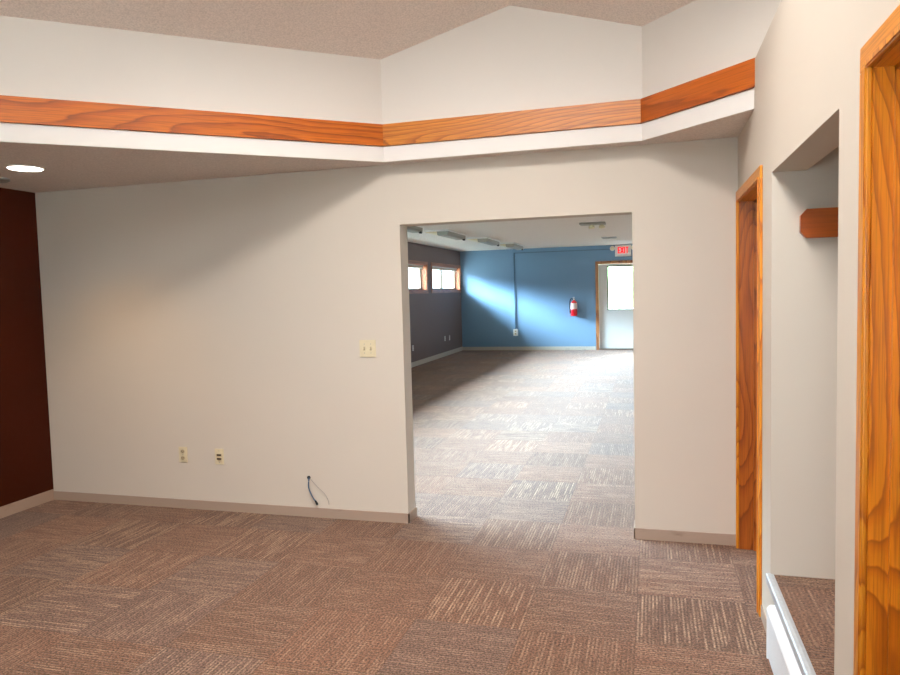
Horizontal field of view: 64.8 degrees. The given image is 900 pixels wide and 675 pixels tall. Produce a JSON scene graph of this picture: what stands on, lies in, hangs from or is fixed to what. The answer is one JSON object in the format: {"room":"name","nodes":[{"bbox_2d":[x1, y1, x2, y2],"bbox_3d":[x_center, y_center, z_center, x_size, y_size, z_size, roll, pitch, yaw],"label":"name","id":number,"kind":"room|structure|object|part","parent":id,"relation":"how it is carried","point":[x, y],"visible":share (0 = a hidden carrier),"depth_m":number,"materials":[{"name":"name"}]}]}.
{"room":"empty office","nodes":[
{"label":"empty office","id":0,"kind":"room"},
{"bbox_2d":[0,188,53,506],"bbox_3d":[-4.248,-1.226,1.786,0.150,5.500,7.476,0,4,16],"label":"wall","id":1,"kind":"structure","parent":0,"point":[26,471],"depth_m":5.25,"materials":[{"name":"brown paint"}]},
{"bbox_2d":[0,489,53,518],"bbox_3d":[-4.102,1.476,1.934,0.008,0.081,7.468,0,4,16],"label":"baseboard","id":2,"kind":"structure","parent":1,"relation":"attached to","point":[18,506],"depth_m":5.27,"materials":[{"name":"beige plastic"}]},
{"bbox_2d":[0,16,382,123],"bbox_3d":[-1.802,-1.523,3.909,2.967,0.908,0.085,-3,4,-24],"label":"wall","id":3,"kind":"structure","parent":0,"point":[39,58],"depth_m":3.99,"materials":[{"name":"paint"}]},
{"bbox_2d":[0,123,383,161],"bbox_3d":[-1.771,-1.086,3.892,2.967,0.096,0.012,-3,4,-24],"label":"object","id":4,"kind":"structure","parent":3,"relation":"attached to","point":[9,132],"depth_m":4.00,"materials":[{"name":"white paint"}]},
{"bbox_2d":[0,95,383,146],"bbox_3d":[-1.772,-1.202,3.879,2.967,0.134,0.027,-3,4,-24],"label":"trim","id":5,"kind":"structure","parent":3,"relation":"attached to","point":[13,109],"depth_m":3.98,"materials":[{"name":"brown wood"}]},
{"bbox_2d":[0,0,694,59],"bbox_3d":[-0.503,-2.732,0.536,6.720,2.592,7.529,0,4,16],"label":"ceiling","id":6,"kind":"structure","parent":0,"point":[372,29],"depth_m":4.00,"materials":[{"name":"white paint"}]},
{"bbox_2d":[0,110,752,192],"bbox_3d":[-1.779,-0.884,1.108,4.965,0.050,7.476,0,4,16],"label":"ceiling","id":7,"kind":"structure","parent":0,"point":[67,167],"depth_m":4.38,"materials":[{"name":"white paint"}]},
{"bbox_2d":[0,177,9,182],"bbox_3d":[-3.028,-1.044,4.726,0.170,0.026,0.170,0,4,16],"label":"smoke detector","id":8,"kind":"object","parent":7,"relation":"attached to","point":[2,180],"visible":1,"depth_m":4.72,"materials":[{"name":"grey plastic"}]},
{"bbox_2d":[4,164,45,171],"bbox_3d":[-2.612,-1.037,4.363,0.224,0.016,0.224,0,4,16],"label":"recessed light","id":9,"kind":"object","parent":7,"relation":"in","point":[17,167],"visible":1,"depth_m":4.32,"materials":[{"name":"white plastic"}]},
{"bbox_2d":[35,137,737,533],"bbox_3d":[0.354,-0.100,4.529,8.200,2.660,0.146,0,4,16],"label":"wall","id":10,"kind":"structure","parent":0,"point":[230,314],"depth_m":4.82,"materials":[{"name":"beige paint"}]},
{"bbox_2d":[178,447,187,462],"bbox_3d":[-1.946,0.854,5.170,0.072,0.114,0.009,0,4,16],"label":"wall outlet","id":11,"kind":"object","parent":10,"relation":"attached to","point":[183,457],"visible":1,"depth_m":5.17,"materials":[{"name":"beige plastic"}]},
{"bbox_2d":[215,449,223,464],"bbox_3d":[-1.654,0.854,5.087,0.072,0.114,0.009,0,4,16],"label":"phone jack","id":12,"kind":"object","parent":10,"relation":"attached to","point":[219,453],"visible":1,"depth_m":5.08,"materials":[{"name":"beige plastic"}]},
{"bbox_2d":[307,476,328,504],"bbox_3d":[-0.912,1.055,4.877,0.165,0.198,0.035,0,4,16],"label":"cable","id":13,"kind":"object","parent":10,"relation":"attached to","point":[308,477],"visible":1,"depth_m":4.88,"materials":[{"name":"black plastic"}]},
{"bbox_2d":[359,340,375,356],"bbox_3d":[-0.549,0.074,4.712,0.116,0.114,0.019,0,4,16],"label":"light switch","id":14,"kind":"object","parent":10,"relation":"attached to","point":[367,347],"visible":1,"depth_m":4.71,"materials":[{"name":"beige plastic"}]},
{"bbox_2d":[54,491,735,545],"bbox_3d":[-0.677,1.203,4.915,4.965,0.066,0.162,0,4,16],"label":"baseboard","id":15,"kind":"structure","parent":10,"relation":"attached to","point":[639,533],"depth_m":4.93,"materials":[{"name":"beige plastic"}]},
{"bbox_2d":[0,350,773,674],"bbox_3d":[1.033,1.125,6.873,8.600,0.120,22.800,0,4,16],"label":"floor","id":16,"kind":"structure","parent":0,"point":[520,554],"depth_m":3.89,"materials":[{"name":"carpet"}]},
{"bbox_2d":[408,242,461,362],"bbox_3d":[-1.612,-0.606,12.125,0.200,2.800,13.628,0,4,16],"label":"wall","id":17,"kind":"structure","parent":0,"point":[433,316],"depth_m":16.06,"materials":[{"name":"grey paint"}]},
{"bbox_2d":[408,260,428,293],"bbox_3d":[-0.920,-1.234,14.482,0.188,0.691,2.536,0,4,16],"label":"window","id":18,"kind":"structure","parent":17,"relation":"in","point":[422,273],"depth_m":15.61,"materials":[{"name":"brown wood"}]},
{"bbox_3d":[-0.987,-1.234,14.501,0.050,0.575,2.420,0,4,16],"label":"sash","id":19,"kind":"part","parent":18,"relation":"part of","materials":[{"name":"white glass"}]},
{"bbox_2d":[408,264,422,268],"bbox_3d":[-0.928,-1.468,14.468,0.048,0.074,2.360,0,4,16],"label":"window blind","id":20,"kind":"object","parent":18,"relation":"attached to","point":[409,265],"visible":0.42,"depth_m":15.04,"materials":[{"name":"white plastic"}]},
{"bbox_2d":[411,347,462,367],"bbox_3d":[-1.489,0.743,12.135,0.012,0.100,13.328,0,4,16],"label":"baseboard","id":21,"kind":"structure","parent":17,"relation":"attached to","point":[425,360],"depth_m":16.18,"materials":[{"name":"plastic"}]},
{"bbox_2d":[431,262,460,292],"bbox_3d":[-0.153,-1.427,17.178,0.188,0.691,2.536,0,4,16],"label":"window","id":22,"kind":"structure","parent":17,"relation":"in","point":[456,274],"depth_m":17.43,"materials":[{"name":"brown wood"}]},
{"bbox_3d":[-0.219,-1.427,17.197,0.050,0.575,2.420,0,4,16],"label":"sash","id":23,"kind":"part","parent":22,"relation":"part of","materials":[{"name":"white glass"}]},
{"bbox_2d":[432,266,456,270],"bbox_3d":[-0.161,-1.661,17.164,0.048,0.074,2.360,0,4,16],"label":"window blind","id":24,"kind":"object","parent":22,"relation":"attached to","point":[433,267],"visible":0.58,"depth_m":17.18,"materials":[{"name":"white plastic"}]},
{"bbox_2d":[381,5,642,123],"bbox_3d":[0.341,-1.604,4.292,1.589,0.908,0.085,0,4,16],"label":"wall","id":25,"kind":"structure","parent":0,"point":[510,58],"depth_m":4.23,"materials":[{"name":"paint"}]},
{"bbox_2d":[382,99,641,146],"bbox_3d":[0.333,-1.282,4.260,1.589,0.134,0.025,0,4,16],"label":"trim","id":26,"kind":"structure","parent":25,"relation":"attached to","point":[625,112],"depth_m":4.23,"materials":[{"name":"brown wood"}]},
{"bbox_2d":[383,124,641,161],"bbox_3d":[0.338,-1.165,4.273,1.589,0.096,0.013,0,4,16],"label":"trim","id":27,"kind":"structure","parent":25,"relation":"attached to","point":[633,132],"depth_m":4.25,"materials":[{"name":"white paint"}]},
{"bbox_2d":[407,214,631,250],"bbox_3d":[2.199,-1.856,10.993,8.170,0.100,13.548,0,4,16],"label":"ceiling","id":28,"kind":"structure","parent":0,"point":[558,232],"depth_m":13.20,"materials":[{"name":"white paint"}]},
{"bbox_2d":[407,226,423,233],"bbox_3d":[-0.773,-1.644,10.628,0.410,0.120,1.220,0,4,16],"label":"ceiling light","id":29,"kind":"object","parent":28,"relation":"attached to","point":[412,229],"visible":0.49,"depth_m":10.88,"materials":[{"name":"white plastic"}]},
{"bbox_2d":[425,229,465,240],"bbox_3d":[-0.062,-1.776,12.396,0.410,0.120,1.220,0,4,16],"label":"ceiling light","id":30,"kind":"object","parent":28,"relation":"attached to","point":[447,233],"visible":1,"depth_m":11.98,"materials":[{"name":"white plastic"}]},
{"bbox_2d":[467,237,499,245],"bbox_3d":[0.686,-1.916,14.258,0.410,0.120,1.220,0,4,16],"label":"ceiling light","id":31,"kind":"object","parent":28,"relation":"attached to","point":[486,240],"visible":1,"depth_m":13.80,"materials":[{"name":"white plastic"}]},
{"bbox_2d":[499,242,523,249],"bbox_3d":[1.368,-2.047,16.034,0.410,0.120,1.220,0,4,16],"label":"ceiling light","id":32,"kind":"object","parent":28,"relation":"attached to","point":[513,245],"visible":0.89,"depth_m":15.59,"materials":[{"name":"white plastic"}]},
{"bbox_2d":[579,222,605,228],"bbox_3d":[2.276,-1.782,11.314,0.400,0.092,0.260,0,4,16],"label":"strip light","id":33,"kind":"object","parent":28,"relation":"attached to","point":[590,224],"visible":1,"depth_m":11.27,"materials":[{"name":"white plastic"}]},
{"bbox_2d":[460,244,632,346],"bbox_3d":[4.149,-1.099,17.447,7.970,2.800,0.200,0,4,16],"label":"wall","id":34,"kind":"structure","parent":0,"point":[545,282],"depth_m":17.95,"materials":[{"name":"blue paint"}]},
{"bbox_2d":[463,346,595,349],"bbox_3d":[4.059,0.261,17.460,7.770,0.090,0.012,0,4,16],"label":"baseboard","id":35,"kind":"structure","parent":34,"relation":"attached to","point":[558,347],"depth_m":17.99,"materials":[{"name":"plastic"}]},
{"bbox_2d":[513,249,608,335],"bbox_3d":[2.756,-1.105,17.711,2.415,2.112,0.052,0,4,16],"label":"surface raceway","id":36,"kind":"object","parent":34,"relation":"attached to","point":[515,331],"visible":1,"depth_m":17.98,"materials":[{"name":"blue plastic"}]},
{"bbox_2d":[569,297,576,315],"bbox_3d":[3.056,-0.769,17.573,0.197,0.464,0.200,0,4,16],"label":"fire extinguisher","id":37,"kind":"object","parent":34,"relation":"attached to","point":[573,310],"visible":1,"depth_m":17.52,"materials":[{"name":"red metal"}]},
{"bbox_2d":[595,260,632,349],"bbox_3d":[4.154,-0.790,17.446,1.105,2.185,0.242,0,4,16],"label":"door","id":38,"kind":"structure","parent":34,"relation":"in","point":[614,327],"depth_m":17.48,"materials":[{"name":"white metal"}]},
{"bbox_3d":[3.633,-0.746,17.506,0.070,2.115,0.018,0,4,16],"label":"casing","id":39,"kind":"part","parent":38,"relation":"part of","materials":[{"name":"brown wood"}]},
{"bbox_3d":[4.102,-1.839,17.294,1.105,0.070,0.018,0,4,16],"label":"head casing","id":40,"kind":"part","parent":38,"relation":"part of","materials":[{"name":"brown wood"}]},
{"bbox_2d":[610,245,631,256],"bbox_3d":[4.195,-2.101,17.197,0.620,0.270,0.115,0,4,16],"label":"exit sign","id":41,"kind":"object","parent":34,"relation":"attached to","point":[620,250],"visible":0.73,"depth_m":17.19,"materials":[{"name":"white plastic"}]},
{"bbox_2d":[608,266,632,308],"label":"window","id":42,"kind":"structure","parent":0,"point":[620,279],"depth_m":28.53,"materials":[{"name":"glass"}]},
{"bbox_2d":[642,0,780,97],"bbox_3d":[1.997,-1.525,2.386,0.085,0.908,3.750,-3,4,-27],"label":"wall","id":43,"kind":"structure","parent":0,"point":[700,38],"depth_m":3.65,"materials":[{"name":"paint"}]},
{"bbox_2d":[642,88,753,140],"bbox_3d":[1.277,-1.153,3.706,0.013,0.096,0.780,-3,4,-28],"label":"trim","id":44,"kind":"structure","parent":43,"relation":"attached to","point":[741,102],"depth_m":3.66,"materials":[{"name":"white paint"}]},
{"bbox_2d":[641,57,755,122],"bbox_3d":[1.269,-1.270,3.696,0.024,0.134,0.780,-3,4,-27],"label":"trim","id":45,"kind":"structure","parent":43,"relation":"attached to","point":[740,77],"depth_m":3.64,"materials":[{"name":"brown wood"}]},
{"bbox_2d":[774,575,834,674],"bbox_3d":[1.567,1.089,2.388,0.713,0.100,1.088,0,4,16],"label":"floor","id":46,"kind":"structure","parent":0,"point":[810,602],"depth_m":2.64,"materials":[{"name":"carpet"}]},
{"bbox_2d":[766,573,815,674],"bbox_3d":[1.208,1.055,2.487,0.031,0.038,1.087,0,4,16],"label":"trim","id":47,"kind":"structure","parent":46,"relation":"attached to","point":[802,658],"depth_m":2.53,"materials":[{"name":"metal"}]},
{"bbox_2d":[738,0,899,674],"bbox_3d":[0.700,0.202,0.480,0.130,2.558,7.476,0,4,16],"label":"wall","id":48,"kind":"structure","parent":0,"point":[807,87],"depth_m":2.63,"materials":[{"name":"beige paint"}]},
{"bbox_2d":[736,165,762,616],"bbox_3d":[1.598,0.229,3.630,0.162,2.054,0.942,0,4,16],"label":"door frame","id":49,"kind":"structure","parent":48,"relation":"in","point":[749,197],"depth_m":4.01,"materials":[{"name":"brown wood"}]},
{"bbox_3d":[1.652,0.228,4.078,0.012,1.996,0.053,0,4,16],"label":"casing","id":50,"kind":"part","parent":49,"relation":"part of","materials":[{"name":"brown wood"}]},
{"bbox_3d":[1.504,-0.766,3.586,0.012,0.058,0.942,0,4,16],"label":"head casing","id":51,"kind":"part","parent":49,"relation":"part of","materials":[{"name":"brown wood"}]},
{"bbox_3d":[1.410,0.289,3.228,0.012,1.996,0.058,0,4,16],"label":"casing","id":52,"kind":"part","parent":49,"relation":"part of","materials":[{"name":"brown wood"}]},
{"bbox_2d":[761,605,766,631],"bbox_3d":[0.539,1.481,0.126,0.005,0.060,6.532,0,4,16],"label":"baseboard","id":53,"kind":"structure","parent":48,"relation":"attached to","point":[763,616],"depth_m":3.18,"materials":[{"name":"beige plastic"}]},
{"bbox_2d":[755,0,784,63],"bbox_3d":[1.673,-1.096,0.110,2.225,0.030,7.476,0,4,16],"label":"trim ledge","id":54,"kind":"object","parent":48,"relation":"on","point":[782,1],"depth_m":2.90,"materials":[{"name":"beige paint"}]},
{"bbox_2d":[766,605,801,674],"bbox_3d":[1.159,1.220,2.373,0.039,0.221,1.020,0,4,16],"label":"baseboard heater","id":55,"kind":"object","parent":48,"relation":"attached to","point":[779,652],"visible":0.97,"depth_m":2.65,"materials":[{"name":"white metal"}]},
{"bbox_2d":[853,4,899,674],"bbox_3d":[0.904,0.398,1.221,0.146,2.062,0.947,0,4,16],"label":"door frame","id":56,"kind":"structure","parent":48,"relation":"in","point":[877,484],"depth_m":1.61,"materials":[{"name":"brown wood"}]},
{"bbox_3d":[0.966,0.397,1.667,0.012,2.004,0.058,0,4,16],"label":"casing","id":57,"kind":"part","parent":56,"relation":"part of","materials":[{"name":"brown wood"}]},
{"bbox_3d":[0.818,-0.601,1.174,0.012,0.058,0.947,0,4,16],"label":"head casing","id":58,"kind":"part","parent":56,"relation":"part of","materials":[{"name":"brown wood"}]},
{"bbox_2d":[804,146,838,578],"bbox_3d":[1.645,0.090,2.294,0.695,2.500,1.288,0,4,16],"label":"wall","id":59,"kind":"structure","parent":0,"point":[823,176],"depth_m":2.90,"materials":[{"name":"beige paint"}]},
{"bbox_2d":[799,207,837,237],"bbox_3d":[1.714,-0.462,2.789,0.616,0.117,0.024,0,4,16],"label":"cleat","id":60,"kind":"object","parent":59,"relation":"attached to","point":[814,222],"visible":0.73,"depth_m":2.84,"materials":[{"name":"brown wood"}]}
]}

